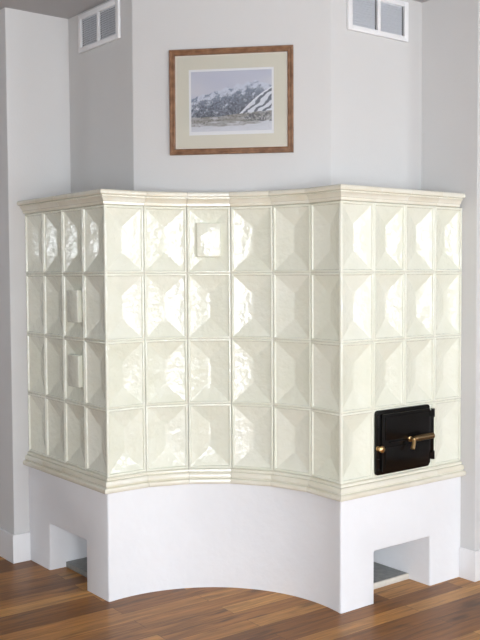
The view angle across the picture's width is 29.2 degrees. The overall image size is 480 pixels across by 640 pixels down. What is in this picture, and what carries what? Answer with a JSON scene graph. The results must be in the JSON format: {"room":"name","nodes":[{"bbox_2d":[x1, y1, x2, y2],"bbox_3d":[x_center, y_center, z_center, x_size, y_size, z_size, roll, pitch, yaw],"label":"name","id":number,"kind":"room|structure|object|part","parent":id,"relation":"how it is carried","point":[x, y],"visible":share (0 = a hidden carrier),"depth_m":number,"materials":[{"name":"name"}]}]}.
{"room":"living room","nodes":[
{"label":"living room","id":0,"kind":"room"},
{"bbox_2d":[0,7,231,534],"bbox_3d":[-1.575,-0.259,6.909,1.770,3.075,3.200,-3,4,-38],"label":"wall","id":1,"kind":"structure","parent":0,"point":[34,47],"depth_m":5.16,"materials":[{"name":"paint"}]},
{"bbox_2d":[0,528,30,563],"bbox_3d":[-2.164,1.230,6.373,0.104,0.160,3.013,-3,4,-38],"label":"baseboard","id":2,"kind":"structure","parent":1,"relation":"attached to","point":[16,548],"depth_m":5.20,"materials":[{"name":"white paint"}]},
{"bbox_2d":[0,0,428,18],"bbox_3d":[-0.266,-1.696,3.222,9.200,0.150,11.800,0,3,9],"label":"ceiling","id":3,"kind":"structure","parent":0,"point":[67,9],"depth_m":5.01,"materials":[{"name":"grey paint"}]},
{"bbox_2d":[0,556,479,639],"bbox_3d":[-0.249,1.510,3.382,9.200,0.120,11.800,0,3,9],"label":"floor","id":4,"kind":"structure","parent":0,"point":[37,602],"depth_m":4.39,"materials":[{"name":"brown wood"}]},
{"bbox_2d":[66,557,86,576],"bbox_3d":[-0.639,1.350,5.104,0.511,0.030,0.397,-3,4,-38],"label":"hearth stone","id":5,"kind":"object","parent":4,"relation":"on","point":[79,566],"visible":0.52,"depth_m":5.05,"materials":[{"name":"grey stone"}]},
{"bbox_2d":[17,184,465,613],"bbox_3d":[0.001,0.353,4.985,1.717,2.029,1.808,-3,4,-38],"label":"stove","id":6,"kind":"object","parent":4,"relation":"on","point":[333,313],"visible":1,"depth_m":4.65,"materials":[{"name":"white ceramic"}]},
{"bbox_3d":[-0.081,-0.608,4.649,2.426,0.071,0.691,0,3,9],"label":"cornice","id":7,"kind":"part","parent":6,"relation":"part of","materials":[{"name":"beige ceramic"}]},
{"bbox_3d":[-0.060,0.796,4.736,2.436,0.072,0.702,0,3,9],"label":"moulding","id":8,"kind":"part","parent":6,"relation":"part of","materials":[{"name":"beige ceramic"}]},
{"bbox_3d":[0.680,0.624,4.455,0.033,0.033,0.039,-2,4,-37],"label":"latch knob","id":9,"kind":"part","parent":6,"relation":"part of","materials":[{"name":"gold metal"}]},
{"bbox_3d":[0.809,0.593,4.588,0.278,0.317,0.289,0,3,9],"label":"firebox door","id":10,"kind":"part","parent":6,"relation":"part of","materials":[{"name":"black metal"}]},
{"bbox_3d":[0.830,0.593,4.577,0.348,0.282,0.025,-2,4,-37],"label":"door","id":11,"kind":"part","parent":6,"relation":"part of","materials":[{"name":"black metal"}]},
{"bbox_3d":[0.853,0.609,4.560,0.044,0.061,0.051,-2,4,-36],"label":"lever","id":12,"kind":"part","parent":6,"relation":"part of","materials":[{"name":"gold metal"}]},
{"bbox_3d":[0.916,0.583,4.596,0.124,0.036,0.030,-2,3,-31],"label":"coil handle","id":13,"kind":"part","parent":6,"relation":"part of","materials":[{"name":"brown metal"}]},
{"bbox_2d":[374,562,408,588],"bbox_3d":[0.594,1.352,4.934,0.397,0.030,0.466,-2,4,-37],"label":"hearth stone","id":14,"kind":"object","parent":4,"relation":"on","point":[384,575],"visible":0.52,"depth_m":4.84,"materials":[{"name":"grey stone"}]},
{"bbox_2d":[68,0,421,192],"bbox_3d":[0.012,-1.196,5.160,1.386,1.045,1.443,-3,4,-38],"label":"wall","id":15,"kind":"structure","parent":0,"point":[358,95],"depth_m":4.74,"materials":[{"name":"paint"}]},
{"bbox_2d":[78,0,120,53],"bbox_3d":[-0.766,-1.588,4.990,0.016,0.208,0.434,-3,4,-38],"label":"air vent","id":16,"kind":"object","parent":15,"relation":"in","point":[99,26],"visible":1,"depth_m":4.98,"materials":[{"name":"white metal"}]},
{"bbox_3d":[-0.823,-1.591,5.063,0.011,0.157,0.158,-3,4,-38],"label":"louvre panel","id":17,"kind":"part","parent":16,"relation":"part of","materials":[{"name":"grey metal"}]},
{"bbox_3d":[-0.700,-1.584,4.908,0.011,0.157,0.158,-3,4,-38],"label":"louvre panel","id":18,"kind":"part","parent":16,"relation":"part of","materials":[{"name":"grey metal"}]},
{"bbox_2d":[169,45,293,155],"bbox_3d":[-0.046,-1.110,4.671,0.636,0.532,0.024,0,3,9],"label":"framed picture","id":19,"kind":"object","parent":15,"relation":"attached to","point":[229,100],"visible":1,"depth_m":4.68,"materials":[{"name":"beige paper"}]},
{"bbox_2d":[191,69,271,131],"bbox_3d":[-0.045,-1.113,4.681,0.414,0.303,0.001,0,3,9],"label":"print","id":20,"kind":"object","parent":19,"relation":"attached to","point":[222,100],"depth_m":4.68},
{"bbox_2d":[347,0,408,41],"bbox_3d":[0.718,-1.577,4.776,0.443,0.208,0.016,-2,4,-37],"label":"air vent","id":21,"kind":"object","parent":15,"relation":"in","point":[389,19],"visible":1,"depth_m":4.78,"materials":[{"name":"white metal"}]},
{"bbox_3d":[0.632,-1.573,4.711,0.163,0.157,0.011,-2,4,-37],"label":"louvre panel","id":22,"kind":"part","parent":21,"relation":"part of","materials":[{"name":"grey metal"}]},
{"bbox_3d":[0.792,-1.580,4.834,0.163,0.157,0.011,-2,4,-37],"label":"louvre panel","id":23,"kind":"part","parent":21,"relation":"part of","materials":[{"name":"grey metal"}]},
{"bbox_2d":[421,0,479,550],"bbox_3d":[1.936,-0.254,6.456,3.200,3.075,1.822,-2,4,-37],"label":"wall","id":24,"kind":"structure","parent":0,"point":[450,110],"depth_m":4.83,"materials":[{"name":"paint"}]},
{"bbox_2d":[459,547,479,581],"bbox_3d":[2.390,1.237,5.774,3.013,0.160,0.104,-2,4,-37],"label":"baseboard","id":25,"kind":"structure","parent":24,"relation":"attached to","point":[469,560],"depth_m":4.84,"materials":[{"name":"white paint"}]}
]}

